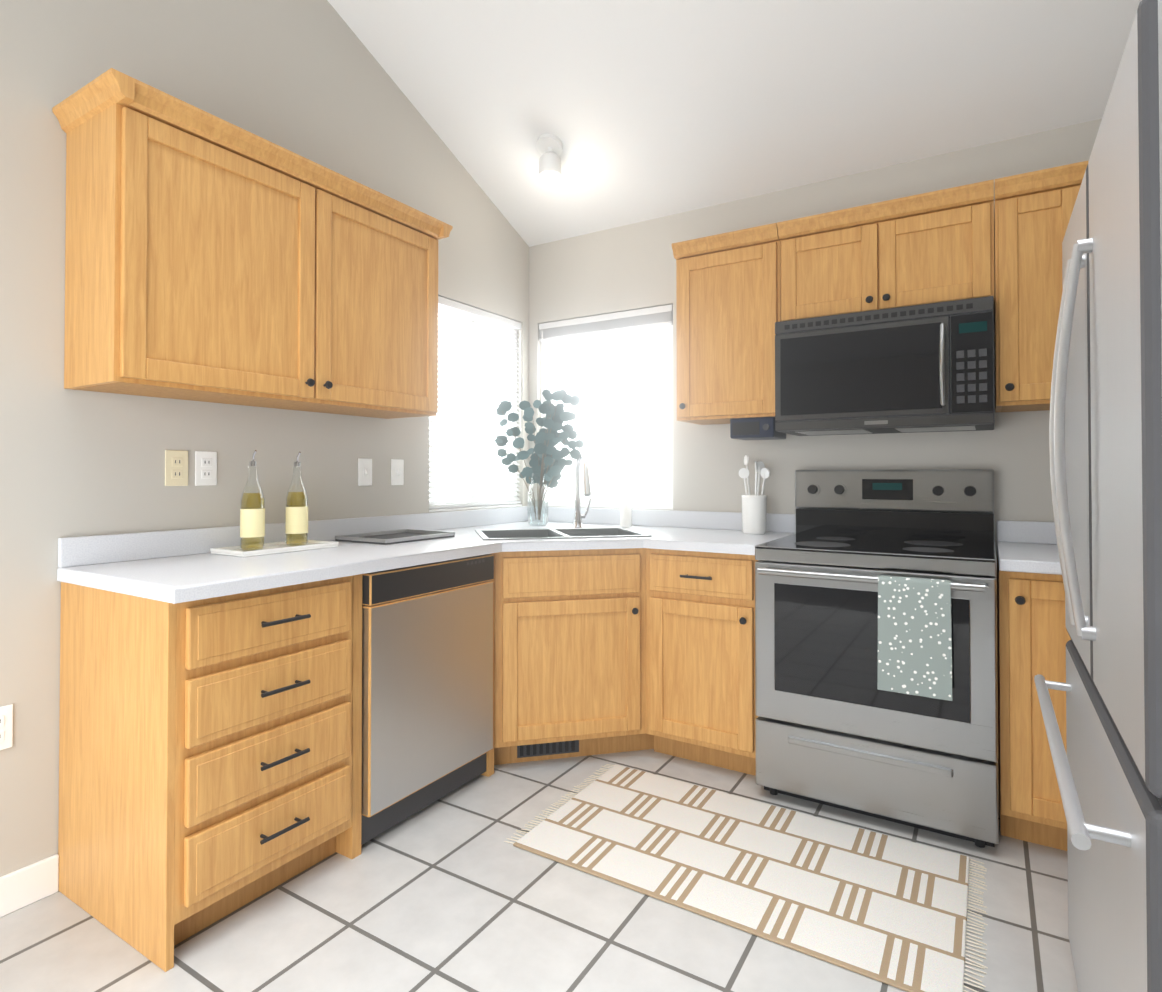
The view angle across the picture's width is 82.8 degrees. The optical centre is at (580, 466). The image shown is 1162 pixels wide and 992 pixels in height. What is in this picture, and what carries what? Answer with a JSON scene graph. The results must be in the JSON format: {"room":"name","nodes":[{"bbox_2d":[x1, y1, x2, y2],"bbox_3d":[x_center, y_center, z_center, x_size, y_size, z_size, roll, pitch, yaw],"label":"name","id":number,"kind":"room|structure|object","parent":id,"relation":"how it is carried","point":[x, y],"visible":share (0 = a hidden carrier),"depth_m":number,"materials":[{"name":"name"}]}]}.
{"room":"kitchen","nodes":[
{"label":"kitchen","id":0,"kind":"room"},
{"bbox_2d":[0,0,528,876],"bbox_3d":[-1.842,-0.778,1.431,0.120,3.947,5.920,0,-1,32],"label":"wall","id":1,"kind":"structure","parent":0,"point":[312,80],"depth_m":2.11,"materials":[{"name":"grey paint"}]},
{"bbox_2d":[0,704,12,749],"bbox_3d":[-1.556,0.699,1.754,0.008,0.116,0.072,0,-1,32],"label":"electrical outlet","id":2,"kind":"object","parent":1,"relation":"attached to","point":[6,726],"visible":1,"depth_m":1.77,"materials":[{"name":"white plastic"}]},
{"bbox_2d":[0,854,58,917],"bbox_3d":[-2.410,1.130,0.360,0.014,0.105,3.541,0,-1,32],"label":"baseboard","id":3,"kind":"structure","parent":1,"relation":"attached to","point":[28,885],"depth_m":1.80,"materials":[{"name":"white wood"}]},
{"bbox_2d":[165,450,187,485],"bbox_3d":[-1.317,0.004,2.149,0.008,0.116,0.072,0,-1,32],"label":"electrical outlet","id":4,"kind":"object","parent":1,"relation":"attached to","point":[176,467],"visible":1,"depth_m":2.15,"materials":[{"name":"beige plastic"}]},
{"bbox_2d":[195,451,216,485],"bbox_3d":[-1.268,0.005,2.230,0.008,0.116,0.072,0,-1,32],"label":"electrical outlet","id":5,"kind":"object","parent":1,"relation":"attached to","point":[205,468],"visible":1,"depth_m":2.23,"materials":[{"name":"white plastic"}]},
{"bbox_2d":[60,70,447,418],"bbox_3d":[-1.033,-0.616,2.320,0.318,0.793,1.195,0,-1,32],"label":"upper cabinet","id":6,"kind":"object","parent":1,"relation":"attached to","point":[209,257],"depth_m":1.99,"materials":[{"name":"brown wood"}]},
{"bbox_2d":[358,458,371,485],"bbox_3d":[-0.911,0.022,2.798,0.018,0.116,0.072,0,-1,32],"label":"light switch","id":7,"kind":"object","parent":1,"relation":"attached to","point":[364,471],"visible":1,"depth_m":2.79,"materials":[{"name":"white plastic"}]},
{"bbox_2d":[391,459,403,484],"bbox_3d":[-0.817,0.024,2.951,0.018,0.116,0.072,0,-1,32],"label":"light switch","id":8,"kind":"object","parent":1,"relation":"attached to","point":[397,471],"visible":1,"depth_m":2.95,"materials":[{"name":"white plastic"}]},
{"bbox_2d":[429,305,521,511],"bbox_3d":[-0.567,-0.305,3.470,0.094,1.050,0.740,0,-1,32],"label":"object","id":9,"kind":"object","parent":1,"relation":"in","point":[469,317],"depth_m":3.46,"materials":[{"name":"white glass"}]},
{"bbox_2d":[429,296,520,508],"bbox_3d":[-0.536,-0.311,3.451,0.050,1.030,0.728,0,-1,32],"label":"window blinds","id":10,"kind":"object","parent":9,"relation":"attached to","point":[468,310],"visible":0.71,"depth_m":3.42,"materials":[{"name":"white plastic"}]},
{"bbox_2d":[0,749,1077,991],"bbox_3d":[-0.461,1.234,0.484,3.440,0.100,6.040,0,-1,32],"label":"floor","id":11,"kind":"structure","parent":0,"point":[452,891],"depth_m":1.71,"materials":[{"name":"tile"}]},
{"bbox_2d":[58,576,352,971],"bbox_3d":[-1.068,0.764,1.933,0.644,0.875,0.538,0,-1,32],"label":"drawer stack","id":12,"kind":"object","parent":11,"relation":"on","point":[205,763],"visible":0.92,"depth_m":1.72,"materials":[{"name":"brown wood"}]},
{"bbox_2d":[336,553,494,858],"bbox_3d":[-0.757,0.770,2.461,0.620,0.875,0.684,0,-1,32],"label":"dishwasher","id":13,"kind":"object","parent":11,"relation":"on","point":[423,692],"visible":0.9,"depth_m":2.22,"materials":[{"name":"silver metal"}]},
{"bbox_2d":[494,548,653,764],"bbox_3d":[-0.131,0.778,3.083,1.033,0.875,1.033,0,-1,32],"label":"base cabinet","id":14,"kind":"object","parent":11,"relation":"on","point":[569,653],"visible":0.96,"depth_m":2.67,"materials":[{"name":"brown wood"}]},
{"bbox_2d":[57,506,644,603],"bbox_3d":[-0.447,0.271,2.561,1.050,0.122,2.264,0,-1,32],"label":"countertop","id":15,"kind":"structure","parent":14,"relation":"on","point":[177,566],"depth_m":2.12,"materials":[{"name":"laminate"}]},
{"bbox_2d":[210,539,337,556],"bbox_3d":[-1.059,0.281,2.298,0.190,0.018,0.360,0,-1,32],"label":"tray","id":16,"kind":"object","parent":15,"relation":"on","point":[275,548],"visible":0.75,"depth_m":2.25,"materials":[{"name":"white ceramic"}]},
{"bbox_2d":[240,450,264,550],"bbox_3d":[-1.112,0.112,2.233,0.075,0.337,0.075,0,-1,32],"label":"oil bottle","id":17,"kind":"object","parent":16,"relation":"on","point":[252,521],"visible":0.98,"depth_m":2.21,"materials":[{"name":"clear glass"}]},
{"bbox_2d":[285,452,307,545],"bbox_3d":[-1.021,0.114,2.371,0.075,0.337,0.075,0,-1,32],"label":"oil bottle","id":18,"kind":"object","parent":16,"relation":"on","point":[296,519],"visible":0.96,"depth_m":2.35,"materials":[{"name":"clear glass"}]},
{"bbox_2d":[335,529,454,544],"bbox_3d":[-0.757,0.285,2.711,0.290,0.020,0.380,0,-1,32],"label":"tray","id":19,"kind":"object","parent":15,"relation":"on","point":[395,536],"visible":1,"depth_m":2.70,"materials":[{"name":"grey metal"}]},
{"bbox_2d":[495,389,583,525],"bbox_3d":[-0.184,-0.043,3.417,0.502,0.693,0.325,0,-1,32],"label":"vase","id":20,"kind":"object","parent":15,"relation":"on","point":[548,462],"visible":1,"depth_m":3.38,"materials":[{"name":"clear glass"}]},
{"bbox_2d":[475,527,651,539],"bbox_3d":[-0.098,0.386,2.950,0.714,0.186,0.464,0,-1,-13],"label":"sink","id":21,"kind":"object","parent":15,"relation":"in","point":[542,533],"visible":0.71,"depth_m":3.09,"materials":[{"name":"silver metal"}]},
{"bbox_2d":[572,453,591,527],"bbox_3d":[0.012,0.117,3.169,0.188,0.368,0.212,0,-1,32],"label":"faucet","id":22,"kind":"object","parent":15,"relation":"on","point":[578,516],"visible":0.92,"depth_m":3.23,"materials":[{"name":"silver metal"}]},
{"bbox_2d":[620,493,631,526],"bbox_3d":[0.229,0.217,3.318,0.070,0.170,0.070,0,-1,32],"label":"soap dispenser","id":23,"kind":"object","parent":15,"relation":"on","point":[625,514],"visible":1,"depth_m":3.30,"materials":[{"name":"white ceramic"}]},
{"bbox_2d":[646,548,757,775],"bbox_3d":[0.616,0.775,2.851,0.480,0.875,0.644,0,-1,32],"label":"base cabinet","id":24,"kind":"object","parent":11,"relation":"on","point":[700,656],"visible":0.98,"depth_m":2.62,"materials":[{"name":"brown wood"}]},
{"bbox_2d":[589,508,795,554],"bbox_3d":[0.458,0.276,2.958,0.854,0.122,0.638,0,-1,32],"label":"countertop","id":25,"kind":"structure","parent":24,"relation":"on","point":[699,531],"depth_m":3.02,"materials":[{"name":"stone"}]},
{"bbox_2d":[738,455,769,533],"bbox_3d":[0.784,0.121,2.961,0.133,0.354,0.128,0,-1,32],"label":"utensil crock","id":26,"kind":"object","parent":25,"relation":"on","point":[754,510],"visible":1,"depth_m":2.92,"materials":[{"name":"white ceramic"}]},
{"bbox_2d":[504,764,987,991],"bbox_3d":[0.487,1.199,2.056,1.329,0.007,0.680,0,-1,32],"label":"rug","id":27,"kind":"object","parent":11,"relation":"on","point":[888,910],"visible":1,"depth_m":1.95,"materials":[{"name":"white fabric"}]},
{"bbox_2d":[755,469,998,847],"bbox_3d":[1.118,0.608,2.481,0.752,1.200,0.748,0,-1,32],"label":"range","id":28,"kind":"object","parent":11,"relation":"on","point":[836,727],"visible":1,"depth_m":2.27,"materials":[{"name":"silver metal"}]},
{"bbox_2d":[877,575,951,700],"bbox_3d":[1.057,0.535,2.092,0.211,0.367,0.038,0,-1,32],"label":"dish towel","id":29,"kind":"object","parent":28,"relation":"hanging from","point":[914,636],"visible":0.96,"depth_m":2.08,"materials":[{"name":"grey fabric"}]},
{"bbox_2d":[997,557,1070,850],"bbox_3d":[1.862,0.766,2.087,0.912,0.875,0.636,0,-1,32],"label":"base cabinet","id":30,"kind":"object","parent":11,"relation":"on","point":[1033,638],"visible":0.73,"depth_m":2.05,"materials":[{"name":"brown wood"}]},
{"bbox_2d":[996,520,1061,574],"bbox_3d":[1.738,0.263,1.889,0.914,0.122,1.114,0,-1,32],"label":"countertop","id":31,"kind":"structure","parent":30,"relation":"on","point":[1028,546],"depth_m":2.39,"materials":[{"name":"laminate"}]},
{"bbox_2d":[1034,0,1161,991],"bbox_3d":[1.214,0.315,0.987,0.846,1.750,0.965,0,-1,32],"label":"fridge","id":32,"kind":"object","parent":11,"relation":"on","point":[1105,437],"visible":1,"depth_m":0.94,"materials":[{"name":"grey metal"}]},
{"bbox_2d":[328,0,1140,246],"bbox_3d":[-0.461,-1.974,0.523,3.440,1.419,6.040,0,-1,32],"label":"ceiling","id":33,"kind":"structure","parent":0,"point":[643,110],"depth_m":2.65,"materials":[{"name":"white paint"}]},
{"bbox_2d":[536,133,562,180],"bbox_3d":[-0.148,-1.453,3.094,0.124,0.174,0.122,0,-1,32],"label":"ceiling light","id":34,"kind":"object","parent":33,"relation":"hanging from","point":[549,147],"visible":0.98,"depth_m":3.06,"materials":[{"name":"white plastic"}]},
{"bbox_2d":[529,119,1101,690],"bbox_3d":[1.093,-0.111,3.020,3.440,2.650,0.120,0,-1,32],"label":"wall","id":35,"kind":"structure","parent":0,"point":[621,269],"depth_m":3.04,"materials":[{"name":"grey paint"}]},
{"bbox_2d":[542,325,672,509],"bbox_3d":[0.133,-0.304,3.600,0.840,1.050,0.094,0,-1,32],"label":"window","id":36,"kind":"structure","parent":35,"relation":"in","point":[620,384],"depth_m":3.58,"materials":[{"name":"white glass"}]},
{"bbox_2d":[539,304,672,417],"bbox_3d":[0.114,-0.552,3.572,0.828,0.546,0.048,0,-1,32],"label":"window blinds","id":37,"kind":"object","parent":36,"relation":"attached to","point":[651,317],"visible":0.88,"depth_m":3.56,"materials":[{"name":"white plastic"}]},
{"bbox_2d":[672,223,780,424],"bbox_3d":[0.699,-0.608,2.989,0.468,0.795,0.351,0,-1,32],"label":"upper cabinet","id":38,"kind":"object","parent":35,"relation":"attached to","point":[728,300],"visible":0.88,"depth_m":2.87,"materials":[{"name":"brown wood"}]},
{"bbox_2d":[730,417,785,439],"bbox_3d":[0.781,-0.167,2.906,0.190,0.086,0.222,0,-1,32],"label":"under-cabinet radio","id":39,"kind":"object","parent":38,"relation":"attached to","point":[759,428],"visible":0.92,"depth_m":2.82,"materials":[{"name":"black plastic"}]},
{"bbox_2d":[777,179,994,320],"bbox_3d":[1.223,-0.801,2.668,0.759,0.415,0.351,0,-1,32],"label":"upper cabinet","id":40,"kind":"object","parent":35,"relation":"attached to","point":[930,247],"visible":0.96,"depth_m":2.52,"materials":[{"name":"brown wood"}]},
{"bbox_2d":[775,296,994,435],"bbox_3d":[1.193,-0.365,2.614,0.752,0.444,0.460,0,-1,32],"label":"microwave","id":41,"kind":"object","parent":40,"relation":"attached to","point":[919,368],"visible":1,"depth_m":2.45,"materials":[{"name":"grey metal"}]},
{"bbox_2d":[994,161,1087,411],"bbox_3d":[1.660,-0.615,2.396,0.263,0.795,0.351,0,-1,32],"label":"upper cabinet","id":42,"kind":"object","parent":35,"relation":"attached to","point":[1033,210],"visible":0.81,"depth_m":2.30,"materials":[{"name":"brown wood"}]}
]}

